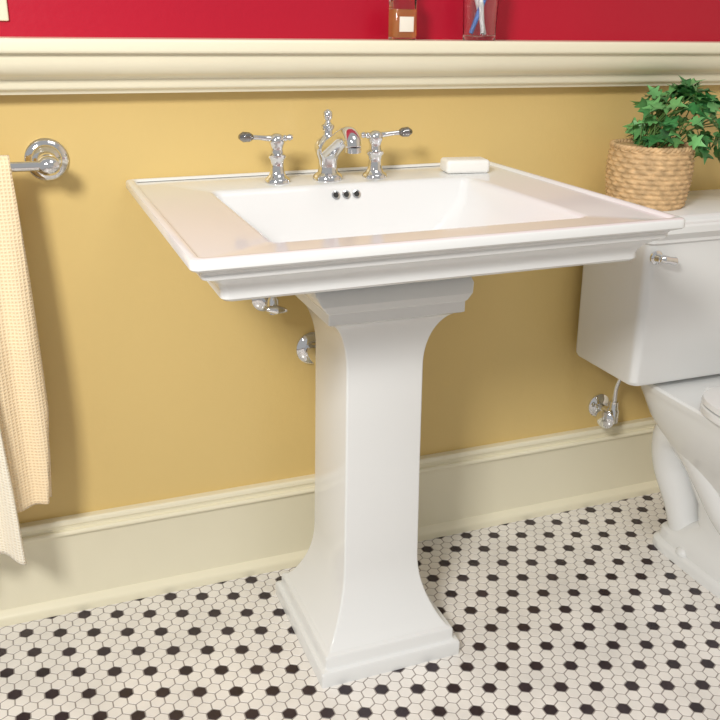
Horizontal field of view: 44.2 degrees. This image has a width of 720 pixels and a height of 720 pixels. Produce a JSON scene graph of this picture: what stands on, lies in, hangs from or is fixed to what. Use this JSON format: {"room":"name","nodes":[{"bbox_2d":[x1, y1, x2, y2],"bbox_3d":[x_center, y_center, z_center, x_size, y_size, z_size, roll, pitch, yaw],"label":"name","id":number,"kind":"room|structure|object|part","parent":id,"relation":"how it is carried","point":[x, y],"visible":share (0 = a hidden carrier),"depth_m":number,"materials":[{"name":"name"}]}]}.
{"room":"bathroom","nodes":[
{"label":"bathroom","id":0,"kind":"room"},
{"bbox_2d":[0,0,719,523],"bbox_3d":[-0.069,-0.784,1.636,3.650,2.600,0.100,-7,22,-20],"label":"wall","id":1,"kind":"structure","parent":0,"point":[159,386],"depth_m":1.77,"materials":[{"name":"yellow paint"}]},
{"bbox_2d":[0,0,8,20],"bbox_3d":[-0.607,-0.605,1.417,0.072,0.116,0.016,-7,22,-20],"label":"switch plate","id":2,"kind":"object","parent":1,"relation":"attached to","point":[4,16],"visible":1,"depth_m":1.44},
{"bbox_2d":[10,138,68,180],"bbox_3d":[-0.791,-0.303,1.413,0.631,0.073,0.094,-7,22,-20],"label":"towel bar","id":3,"kind":"object","parent":1,"relation":"attached to","point":[44,158],"visible":1,"depth_m":1.53,"materials":[{"name":"silver metal"}]},
{"bbox_2d":[0,155,51,564],"bbox_3d":[-0.759,0.031,1.481,0.434,0.734,0.119,-7,22,-20],"label":"bath towel","id":4,"kind":"object","parent":3,"relation":"hanging from","point":[25,463],"visible":1,"depth_m":1.54,"materials":[{"name":"beige fabric"}]},
{"bbox_2d":[0,417,659,626],"bbox_3d":[-0.062,0.352,2.007,3.450,0.213,0.027,-7,22,-20],"label":"baseboard","id":5,"kind":"structure","parent":1,"relation":"attached to","point":[94,559],"depth_m":1.95,"materials":[{"name":"beige wood"}]},
{"bbox_2d":[0,37,719,94],"bbox_3d":[-0.036,-0.541,1.628,3.450,0.090,0.103,-7,22,-20],"label":"trim","id":6,"kind":"structure","parent":1,"relation":"attached to","point":[28,65],"depth_m":1.60,"materials":[{"name":"beige wood"}]},
{"bbox_2d":[388,0,416,39],"bbox_3d":[0.079,-0.648,1.620,0.049,0.118,0.036,-7,22,-20],"label":"lotion bottle","id":7,"kind":"object","parent":6,"relation":"on","point":[402,25],"visible":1,"depth_m":1.61,"materials":[{"name":"orange glass"}]},
{"bbox_2d":[463,0,498,40],"bbox_3d":[0.233,-0.700,1.660,0.080,0.191,0.071,9,22,21],"label":"tumbler","id":8,"kind":"object","parent":6,"relation":"on","point":[479,16],"visible":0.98,"depth_m":1.66,"materials":[{"name":"clear glass"}]},
{"bbox_2d":[0,492,719,719],"bbox_3d":[0.456,0.953,0.794,3.650,0.030,3.115,-7,22,-20],"label":"floor","id":9,"kind":"structure","parent":0,"point":[577,614],"depth_m":1.75,"materials":[{"name":"white tile"}]},
{"bbox_2d":[126,161,684,688],"bbox_3d":[0.026,0.142,1.620,0.744,0.886,0.620,-7,22,-20],"label":"pedestal sink","id":10,"kind":"object","parent":9,"relation":"on","point":[376,265],"visible":0.99,"depth_m":1.57,"materials":[{"name":"white ceramic"}]},
{"bbox_3d":[-0.160,-0.097,1.701,0.042,0.020,0.020,-7,22,-20],"label":"stop handle","id":11,"kind":"part","parent":10,"relation":"part of","materials":[{"name":"silver metal"}]},
{"bbox_2d":[238,109,412,183],"bbox_3d":[-0.039,-0.375,1.575,0.334,0.127,0.174,-7,22,-20],"label":"widespread faucet","id":12,"kind":"object","parent":10,"relation":"on","point":[328,147],"visible":1,"depth_m":1.60,"materials":[{"name":"silver metal"}]},
{"bbox_3d":[-0.161,-0.396,1.583,0.071,0.016,0.014,-9,23,-23],"label":"lever","id":13,"kind":"part","parent":12,"relation":"part of","materials":[{"name":"silver metal"}]},
{"bbox_3d":[-0.150,-0.365,1.601,0.047,0.087,0.047,-7,22,-20],"label":"handle","id":14,"kind":"part","parent":12,"relation":"part of","materials":[{"name":"silver metal"}]},
{"bbox_3d":[-0.059,-0.395,1.627,0.056,0.127,0.056,-7,22,-20],"label":"spout","id":15,"kind":"part","parent":12,"relation":"part of","materials":[{"name":"silver metal"}]},
{"bbox_3d":[-0.034,-0.379,1.564,0.038,0.074,0.150,-7,22,-20],"label":"spout","id":16,"kind":"part","parent":12,"relation":"part of","materials":[{"name":"silver metal"}]},
{"bbox_3d":[0.028,-0.388,1.666,0.047,0.087,0.047,-7,22,-20],"label":"handle","id":17,"kind":"part","parent":12,"relation":"part of","materials":[{"name":"silver metal"}]},
{"bbox_3d":[0.042,-0.422,1.657,0.071,0.016,0.014,-6,22,-17],"label":"lever","id":18,"kind":"part","parent":12,"relation":"part of","materials":[{"name":"silver metal"}]},
{"bbox_2d":[126,161,684,300],"bbox_3d":[0.030,-0.192,1.493,0.744,0.172,0.620,-7,22,-20],"label":"basin","id":19,"kind":"object","parent":10,"relation":"in","point":[418,232],"depth_m":1.37,"materials":[{"name":"white ceramic"}]},
{"bbox_2d":[440,157,489,173],"bbox_3d":[0.205,-0.382,1.736,0.088,0.026,0.052,-4,21,-12],"label":"soap bar","id":20,"kind":"object","parent":10,"relation":"on","point":[450,165],"visible":1,"depth_m":1.71,"materials":[{"name":"white wax"}]},
{"bbox_2d":[576,189,719,598],"bbox_3d":[0.851,0.112,1.850,0.526,0.799,0.794,-7,22,-20],"label":"toilet","id":21,"kind":"object","parent":9,"relation":"on","point":[650,321],"visible":0.95,"depth_m":1.90,"materials":[{"name":"white ceramic"}]},
{"bbox_3d":[0.587,0.142,2.119,0.045,0.045,0.016,19,27,39],"label":"stop handle","id":22,"kind":"part","parent":21,"relation":"part of","materials":[{"name":"silver metal"}]},
{"bbox_3d":[0.762,-0.149,2.005,0.486,0.317,0.231,-7,22,-20],"label":"tank","id":23,"kind":"part","parent":21,"relation":"part of","materials":[{"name":"white ceramic"}]},
{"bbox_2d":[605,75,719,210],"bbox_3d":[0.653,-0.457,1.845,0.276,0.261,0.199,-7,22,-20],"label":"potted plant","id":24,"kind":"object","parent":21,"relation":"on","point":[654,170],"visible":0.98,"depth_m":1.80,"materials":[{"name":"wicker"}]},
{"bbox_3d":[0.604,-0.477,1.814,0.036,0.104,0.047,-7,22,-20],"label":"stem","id":25,"kind":"part","parent":24,"relation":"part of","materials":[{"name":"green plant"}]},
{"bbox_3d":[0.606,-0.470,1.810,0.035,0.093,0.046,-7,22,-20],"label":"stem","id":26,"kind":"part","parent":24,"relation":"part of","materials":[{"name":"green plant"}]},
{"bbox_3d":[0.609,-0.471,1.815,0.042,0.092,0.069,-7,22,-20],"label":"stem","id":27,"kind":"part","parent":24,"relation":"part of","materials":[{"name":"green plant"}]},
{"bbox_3d":[0.614,-0.492,1.832,0.058,0.118,0.040,-7,22,-20],"label":"stem","id":28,"kind":"part","parent":24,"relation":"part of","materials":[{"name":"green plant"}]},
{"bbox_3d":[0.637,-0.449,1.793,0.081,0.067,0.003,4,21,9],"label":"stem","id":29,"kind":"part","parent":24,"relation":"part of","materials":[{"name":"green plant"}]},
{"bbox_3d":[0.678,-0.477,1.825,0.088,0.099,0.007,-7,22,-20],"label":"stem","id":30,"kind":"part","parent":24,"relation":"part of","materials":[{"name":"green plant"}]},
{"bbox_3d":[0.675,-0.460,1.842,0.132,0.054,0.003,-3,21,-11],"label":"stem","id":31,"kind":"part","parent":24,"relation":"part of","materials":[{"name":"green plant"}]},
{"bbox_3d":[0.677,-0.459,1.826,0.106,0.064,0.003,1,21,0],"label":"stem","id":32,"kind":"part","parent":24,"relation":"part of","materials":[{"name":"green plant"}]},
{"bbox_3d":[0.687,-0.464,1.826,0.086,0.072,0.003,-1,21,-4],"label":"stem","id":33,"kind":"part","parent":24,"relation":"part of","materials":[{"name":"green plant"}]},
{"bbox_3d":[0.617,-0.199,1.768,0.042,0.022,0.018,-5,22,-16],"label":"flush lever","id":34,"kind":"part","parent":21,"relation":"part of","materials":[{"name":"silver metal"}]},
{"bbox_3d":[0.860,0.301,1.892,0.316,0.415,0.717,-7,22,-20],"label":"bowl","id":35,"kind":"part","parent":21,"relation":"part of","materials":[{"name":"white ceramic"}]},
{"bbox_3d":[0.767,-0.320,1.933,0.526,0.055,0.257,-7,22,-20],"label":"tank lid","id":36,"kind":"part","parent":21,"relation":"part of","materials":[{"name":"white ceramic"}]},
{"bbox_3d":[0.912,0.144,1.695,0.356,0.018,0.460,-7,22,-20],"label":"seat","id":37,"kind":"part","parent":21,"relation":"part of","materials":[{"name":"white ceramic"}]},
{"bbox_3d":[0.912,0.125,1.688,0.356,0.018,0.460,-7,22,-20],"label":"seat lid","id":38,"kind":"part","parent":21,"relation":"part of","materials":[{"name":"white ceramic"}]}
]}

